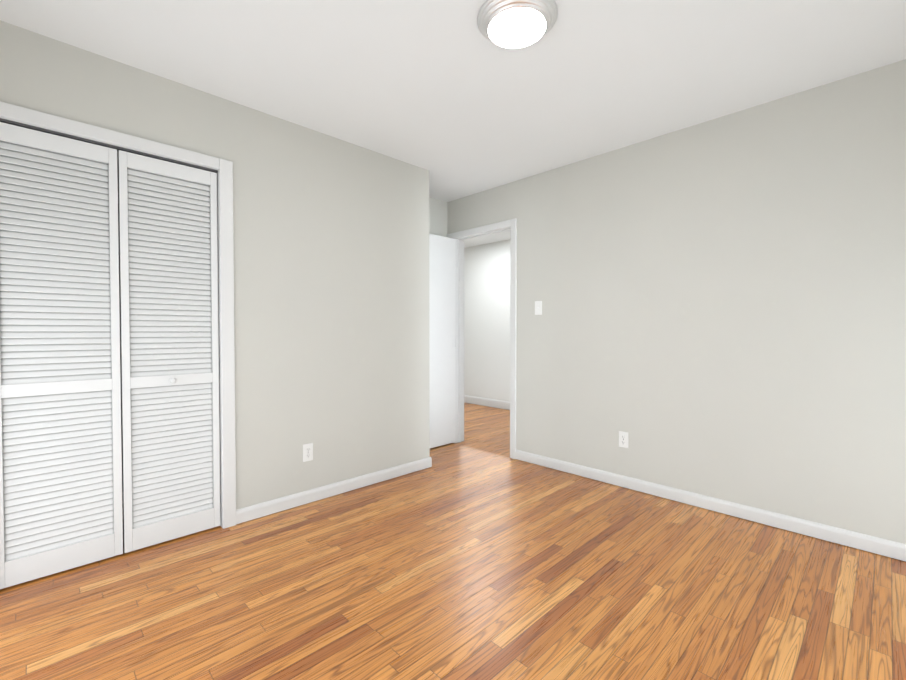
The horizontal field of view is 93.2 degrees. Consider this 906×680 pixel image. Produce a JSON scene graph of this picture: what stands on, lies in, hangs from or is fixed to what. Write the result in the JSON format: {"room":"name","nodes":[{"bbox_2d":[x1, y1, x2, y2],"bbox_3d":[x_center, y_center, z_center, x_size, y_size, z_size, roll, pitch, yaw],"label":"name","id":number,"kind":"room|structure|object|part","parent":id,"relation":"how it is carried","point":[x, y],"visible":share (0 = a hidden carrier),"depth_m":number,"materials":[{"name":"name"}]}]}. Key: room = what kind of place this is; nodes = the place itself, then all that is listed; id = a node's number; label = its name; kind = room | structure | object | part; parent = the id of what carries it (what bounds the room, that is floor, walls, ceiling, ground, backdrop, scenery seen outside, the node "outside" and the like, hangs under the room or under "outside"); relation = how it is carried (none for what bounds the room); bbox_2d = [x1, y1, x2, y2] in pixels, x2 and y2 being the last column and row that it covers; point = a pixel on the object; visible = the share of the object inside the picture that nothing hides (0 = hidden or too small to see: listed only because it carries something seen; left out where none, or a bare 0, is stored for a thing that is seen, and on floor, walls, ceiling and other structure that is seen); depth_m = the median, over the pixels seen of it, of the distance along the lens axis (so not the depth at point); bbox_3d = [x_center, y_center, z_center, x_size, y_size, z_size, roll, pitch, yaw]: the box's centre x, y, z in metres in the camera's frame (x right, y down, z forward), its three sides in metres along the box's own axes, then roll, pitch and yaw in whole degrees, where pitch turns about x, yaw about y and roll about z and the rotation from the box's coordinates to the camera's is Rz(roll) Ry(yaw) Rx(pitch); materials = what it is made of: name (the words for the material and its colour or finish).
{"room":"empty bedroom","nodes":[
{"label":"empty bedroom","id":0,"kind":"room"},
{"bbox_2d":[117,153,122,511],"bbox_3d":[-1.762,-0.156,3.025,2.960,2.450,0.110,-1,2,-44],"label":"closet door","id":1,"kind":"structure","parent":0,"point":[119,311],"depth_m":2.65,"materials":[{"name":"white wood"}]},
{"bbox_2d":[0,20,429,509],"bbox_3d":[-1.250,-0.148,2.582,2.850,2.450,0.110,-1,2,-44],"label":"wall","id":2,"kind":"structure","parent":0,"point":[331,285],"depth_m":2.76,"materials":[{"name":"grey paint"}]},
{"bbox_2d":[0,118,217,172],"bbox_3d":[-1.669,-0.950,2.130,0.896,0.010,0.048,-1,2,-44],"label":"door track","id":3,"kind":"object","parent":2,"relation":"attached to","point":[96,142],"depth_m":2.07,"materials":[{"name":"grey metal"}]},
{"bbox_2d":[0,122,220,588],"bbox_3d":[-1.655,0.067,2.134,0.891,2.014,0.071,-1,2,-44],"label":"bifold closet door","id":4,"kind":"structure","parent":2,"relation":"in","point":[68,462],"depth_m":2.09,"materials":[{"name":"white wood"}]},
{"bbox_3d":[-1.488,0.215,2.275,0.031,0.031,0.036,-1,2,-44],"label":"knob","id":5,"kind":"part","parent":4,"relation":"part of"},
{"bbox_2d":[0,101,235,528],"bbox_3d":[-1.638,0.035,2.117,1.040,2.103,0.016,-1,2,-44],"label":"trim","id":6,"kind":"structure","parent":2,"relation":"attached to","point":[50,121],"depth_m":2.43,"materials":[{"name":"white wood"}]},
{"bbox_2d":[303,443,312,461],"bbox_3d":[-0.951,0.738,2.811,0.070,0.114,0.008,-1,2,-44],"label":"electrical outlet","id":7,"kind":"object","parent":2,"relation":"attached to","point":[307,452],"visible":1,"depth_m":2.81,"materials":[{"name":"white plastic"}]},
{"bbox_2d":[236,457,431,523],"bbox_3d":[-1.202,1.033,2.566,2.863,0.081,0.013,-1,2,-44],"label":"baseboard","id":8,"kind":"structure","parent":2,"relation":"attached to","point":[249,513],"depth_m":2.89,"materials":[{"name":"white wood"}]},
{"bbox_2d":[429,197,446,236],"bbox_3d":[-0.306,-0.179,4.232,0.810,2.450,0.110,-1,2,-44],"label":"wall","id":9,"kind":"structure","parent":0,"point":[437,217],"depth_m":4.29,"materials":[{"name":"grey paint"}]},
{"bbox_2d":[0,403,905,679],"bbox_3d":[-0.148,1.114,3.304,5.620,0.100,6.370,-1,2,-44],"label":"floor","id":10,"kind":"structure","parent":0,"point":[476,553],"depth_m":1.83,"materials":[{"name":"brown wood"}]},
{"bbox_2d":[0,0,905,247],"bbox_3d":[-0.148,-1.436,3.255,5.620,0.100,6.370,-1,2,-44],"label":"ceiling","id":11,"kind":"structure","parent":0,"point":[452,99],"depth_m":2.11,"materials":[{"name":"paint"}]},
{"bbox_2d":[478,0,556,48],"bbox_3d":[0.270,-1.330,1.810,0.332,0.056,0.332,-1,2,-44],"label":"ceiling light","id":12,"kind":"object","parent":11,"relation":"attached to","point":[512,24],"visible":1,"depth_m":1.76,"materials":[{"name":"white glass"}]},
{"bbox_2d":[464,239,509,409],"bbox_3d":[1.134,-0.211,5.905,0.110,2.450,4.420,-1,2,-44],"label":"wall","id":13,"kind":"structure","parent":0,"point":[486,320],"depth_m":6.45,"materials":[{"name":"paint"}]},
{"bbox_2d":[464,395,509,409],"bbox_3d":[1.090,0.952,5.884,0.013,0.116,4.200,-1,2,-44],"label":"baseboard","id":14,"kind":"structure","parent":13,"relation":"attached to","point":[488,402],"depth_m":6.44,"materials":[{"name":"white wood"}]},
{"bbox_2d":[447,59,905,543],"bbox_3d":[1.318,-0.157,3.079,0.110,2.450,3.810,-1,2,-44],"label":"wall","id":15,"kind":"structure","parent":0,"point":[723,300],"depth_m":2.60,"materials":[{"name":"grey paint"}]},
{"bbox_2d":[429,234,455,447],"bbox_3d":[-0.233,0.015,4.084,0.702,2.044,0.167,-1,2,-44],"label":"entry door","id":16,"kind":"structure","parent":15,"relation":"in","point":[441,337],"depth_m":4.18,"materials":[{"name":"white wood"}]},
{"bbox_3d":[0.018,0.035,4.300,0.042,1.670,0.011,-1,2,-44],"label":"entry door hinges","id":17,"kind":"part","parent":16,"relation":"part of","materials":[{"name":"white metal"}]},
{"bbox_2d":[447,218,516,458],"bbox_3d":[0.291,-0.012,4.127,0.142,2.120,0.879,-1,2,-44],"label":"door frame","id":18,"kind":"structure","parent":15,"relation":"attached to","point":[512,224],"depth_m":4.18,"materials":[{"name":"white wood"}]},
{"bbox_2d":[535,301,541,314],"bbox_3d":[0.713,-0.269,3.601,0.018,0.114,0.070,-1,2,-44],"label":"light switch","id":19,"kind":"object","parent":15,"relation":"attached to","point":[538,307],"visible":1,"depth_m":3.60,"materials":[{"name":"white plastic"}]},
{"bbox_2d":[619,431,627,447],"bbox_3d":[1.233,0.721,3.098,0.008,0.114,0.070,-1,2,-44],"label":"electrical outlet","id":20,"kind":"object","parent":15,"relation":"attached to","point":[623,439],"visible":1,"depth_m":3.10,"materials":[{"name":"white plastic"}]},
{"bbox_2d":[515,450,905,560],"bbox_3d":[1.582,1.030,2.745,0.013,0.081,2.930,-1,2,-44],"label":"baseboard","id":21,"kind":"structure","parent":15,"relation":"attached to","point":[877,545],"depth_m":2.59,"materials":[{"name":"white wood"}]}
]}

